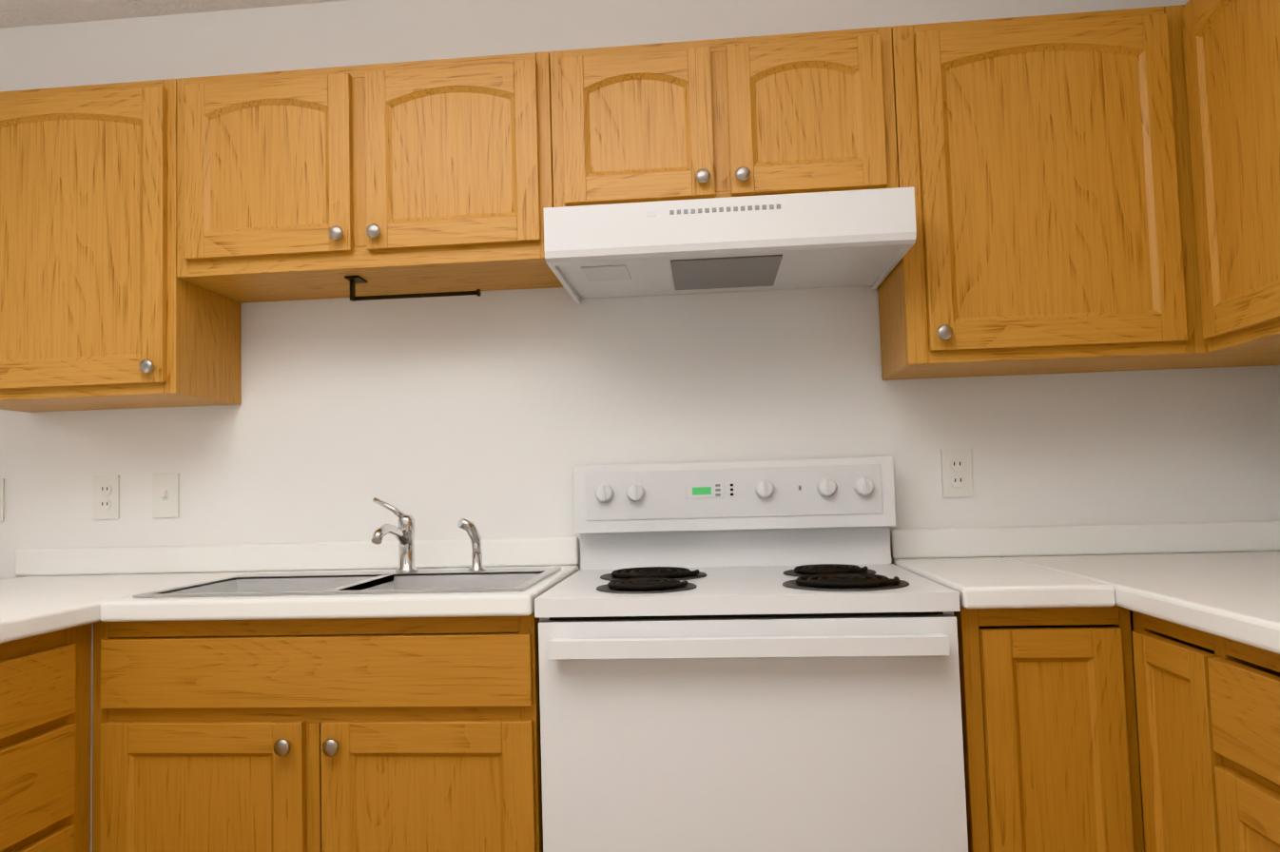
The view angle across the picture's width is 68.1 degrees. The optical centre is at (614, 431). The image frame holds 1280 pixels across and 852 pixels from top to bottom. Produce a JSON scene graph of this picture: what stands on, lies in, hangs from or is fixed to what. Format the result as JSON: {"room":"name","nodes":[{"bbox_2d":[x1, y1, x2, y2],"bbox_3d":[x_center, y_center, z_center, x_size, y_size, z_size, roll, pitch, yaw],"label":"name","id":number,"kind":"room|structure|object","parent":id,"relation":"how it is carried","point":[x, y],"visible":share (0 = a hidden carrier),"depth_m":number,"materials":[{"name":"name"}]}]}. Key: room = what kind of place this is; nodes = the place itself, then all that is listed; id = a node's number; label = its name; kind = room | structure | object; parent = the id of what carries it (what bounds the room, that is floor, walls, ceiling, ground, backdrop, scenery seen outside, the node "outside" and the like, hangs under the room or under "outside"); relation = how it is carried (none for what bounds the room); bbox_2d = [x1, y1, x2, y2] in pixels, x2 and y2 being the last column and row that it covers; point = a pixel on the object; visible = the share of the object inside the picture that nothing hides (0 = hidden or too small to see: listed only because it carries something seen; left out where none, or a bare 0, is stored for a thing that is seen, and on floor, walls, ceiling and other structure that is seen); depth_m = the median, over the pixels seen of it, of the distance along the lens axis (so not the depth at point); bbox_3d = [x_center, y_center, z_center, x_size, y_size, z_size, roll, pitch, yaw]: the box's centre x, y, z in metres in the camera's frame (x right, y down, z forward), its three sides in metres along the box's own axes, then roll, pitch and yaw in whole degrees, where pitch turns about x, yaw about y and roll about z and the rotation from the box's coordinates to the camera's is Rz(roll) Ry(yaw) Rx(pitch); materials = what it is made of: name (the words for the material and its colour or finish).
{"room":"kitchen","nodes":[
{"label":"kitchen","id":0,"kind":"room"},
{"bbox_2d":[0,0,349,28],"bbox_3d":[-2.195,-1.285,0.279,7.252,0.060,5.010,-2,-3,6],"label":"ceiling","id":1,"kind":"structure","parent":0,"point":[14,13],"depth_m":2.56,"materials":[{"name":"white paint"}]},
{"bbox_2d":[0,0,1279,851],"bbox_3d":[-1.918,0.102,2.643,7.252,2.440,0.100,-2,-3,6],"label":"wall","id":2,"kind":"structure","parent":0,"point":[494,414],"depth_m":2.44,"materials":[{"name":"white paint"}]},
{"bbox_2d":[0,478,4,522],"bbox_3d":[-1.688,0.186,2.557,0.072,0.116,0.016,-2,-3,6],"label":"light switch","id":3,"kind":"object","parent":2,"relation":"attached to","point":[2,497],"visible":1,"depth_m":2.56,"materials":[{"name":"white plastic"}]},
{"bbox_2d":[93,475,119,519],"bbox_3d":[-1.360,0.175,2.528,0.072,0.116,0.010,-2,-3,6],"label":"electrical outlet","id":4,"kind":"object","parent":2,"relation":"attached to","point":[106,496],"visible":1,"depth_m":2.53,"materials":[{"name":"white plastic"}]},
{"bbox_2d":[0,78,241,412],"bbox_3d":[-1.317,-0.446,2.382,0.602,0.750,0.359,-2,-3,6],"label":"upper cabinet","id":5,"kind":"object","parent":2,"relation":"attached to","point":[103,306],"visible":0.9,"depth_m":2.24,"materials":[{"name":"brown wood"}]},
{"bbox_2d":[152,473,179,517],"bbox_3d":[-1.193,0.169,2.509,0.072,0.116,0.016,-2,-3,6],"label":"light switch","id":6,"kind":"object","parent":2,"relation":"attached to","point":[165,494],"visible":1,"depth_m":2.51,"materials":[{"name":"white plastic"}]},
{"bbox_2d":[176,51,563,302],"bbox_3d":[-0.576,-0.607,2.318,0.893,0.478,0.359,-2,-3,6],"label":"upper cabinet","id":7,"kind":"object","parent":2,"relation":"attached to","point":[422,177],"visible":0.92,"depth_m":2.18,"materials":[{"name":"brown wood"}]},
{"bbox_2d":[344,275,481,301],"bbox_3d":[-0.480,-0.344,2.263,0.320,0.057,0.060,-2,-3,6],"label":"paper towel holder","id":8,"kind":"object","parent":7,"relation":"attached to","point":[353,280],"visible":0.98,"depth_m":2.26,"materials":[{"name":"black metal"}]},
{"bbox_2d":[549,26,898,207],"bbox_3d":[0.249,-0.669,2.240,0.762,0.410,0.359,-2,-3,6],"label":"upper cabinet","id":9,"kind":"object","parent":2,"relation":"attached to","point":[804,112],"visible":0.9,"depth_m":2.09,"materials":[{"name":"brown wood"}]},
{"bbox_2d":[543,186,916,304],"bbox_3d":[0.251,-0.410,2.168,0.755,0.112,0.471,-2,-3,6],"label":"range hood","id":10,"kind":"object","parent":9,"relation":"attached to","point":[838,239],"visible":1,"depth_m":1.96,"materials":[{"name":"white metal"}]},
{"bbox_2d":[940,448,973,497],"bbox_3d":[0.837,0.101,2.314,0.072,0.116,0.010,-2,-3,6],"label":"electrical outlet","id":11,"kind":"object","parent":2,"relation":"attached to","point":[957,474],"visible":1,"depth_m":2.31,"materials":[{"name":"white plastic"}]},
{"bbox_2d":[877,4,1279,380],"bbox_3d":[1.093,-0.527,2.148,0.922,0.750,0.359,-2,-3,6],"label":"upper cabinet","id":12,"kind":"object","parent":2,"relation":"attached to","point":[1044,166],"visible":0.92,"depth_m":2.02,"materials":[{"name":"brown wood"}]},
{"bbox_2d":[1277,364,1279,399],"bbox_3d":[1.393,-0.160,-0.192,0.100,2.440,4.910,-2,-3,6],"label":"wall","id":13,"kind":"structure","parent":0,"point":[1278,369],"depth_m":2.25,"materials":[{"name":"white paint"}]},
{"bbox_2d":[1181,0,1279,351],"bbox_3d":[1.331,-0.561,1.704,0.359,0.750,0.574,-2,-3,6],"label":"upper cabinet","id":14,"kind":"object","parent":13,"relation":"attached to","point":[1231,50],"visible":1,"depth_m":1.84,"materials":[{"name":"brown wood"}]},
{"bbox_3d":[-2.125,1.210,0.129,7.252,0.060,5.010,-2,-3,6],"label":"floor","id":15,"kind":"structure","parent":0,"visible":0},
{"bbox_2d":[0,623,91,851],"bbox_3d":[-1.322,0.803,1.571,0.649,0.880,0.590,-2,-3,6],"label":"drawers","id":16,"kind":"object","parent":15,"relation":"on","point":[45,743],"visible":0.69,"depth_m":1.70,"materials":[{"name":"brown wood"}]},
{"bbox_2d":[92,612,543,851],"bbox_3d":[-0.550,0.812,2.079,0.881,0.880,0.667,-2,-3,6],"label":"base cabinet","id":17,"kind":"object","parent":15,"relation":"on","point":[407,740],"visible":0.85,"depth_m":1.79,"materials":[{"name":"brown wood"}]},
{"bbox_2d":[0,543,277,643],"bbox_3d":[-1.588,0.298,1.325,1.110,0.112,2.428,-2,-3,6],"label":"countertop","id":18,"kind":"structure","parent":17,"relation":"on","point":[68,588],"depth_m":2.28,"materials":[{"name":"white laminate"}]},
{"bbox_2d":[509,562,578,616],"bbox_3d":[-0.145,0.337,2.026,0.037,0.040,0.390,-2,-3,6],"label":"countertop","id":19,"kind":"structure","parent":17,"relation":"on","point":[521,603],"depth_m":1.84,"materials":[{"name":"white laminate"}]},
{"bbox_2d":[133,497,561,638],"bbox_3d":[-0.543,0.323,2.067,0.785,0.358,0.460,-2,-3,6],"label":"sink","id":20,"kind":"object","parent":19,"relation":"in","point":[407,576],"visible":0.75,"depth_m":2.20,"materials":[{"name":"silver metal"}]},
{"bbox_2d":[534,456,968,851],"bbox_3d":[0.268,0.640,1.982,0.758,1.167,0.685,-2,-3,6],"label":"range","id":21,"kind":"object","parent":15,"relation":"on","point":[750,656],"visible":1,"depth_m":1.70,"materials":[{"name":"white metal"}]},
{"bbox_2d":[953,605,1144,851],"bbox_3d":[0.809,0.767,1.961,0.291,0.880,0.638,-2,-3,6],"label":"base cabinet","id":22,"kind":"object","parent":15,"relation":"on","point":[1051,757],"visible":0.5,"depth_m":1.66,"materials":[{"name":"brown wood"}]},
{"bbox_2d":[891,525,1091,609],"bbox_3d":[0.758,0.273,1.984,0.228,0.112,0.658,-2,-3,6],"label":"countertop","id":23,"kind":"structure","parent":22,"relation":"on","point":[1039,567],"depth_m":2.13,"materials":[{"name":"white laminate"}]},
{"bbox_2d":[1132,611,1279,851],"bbox_3d":[1.150,0.701,1.010,0.670,0.880,1.228,-2,-3,6],"label":"base cabinet","id":24,"kind":"object","parent":15,"relation":"on","point":[1208,707],"visible":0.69,"depth_m":1.40,"materials":[{"name":"brown wood"}]},
{"bbox_2d":[1057,520,1279,654],"bbox_3d":[1.156,0.224,1.349,0.691,0.112,1.848,-2,-3,6],"label":"countertop","id":25,"kind":"structure","parent":24,"relation":"on","point":[1221,579],"depth_m":1.78,"materials":[{"name":"white laminate"}]}
]}

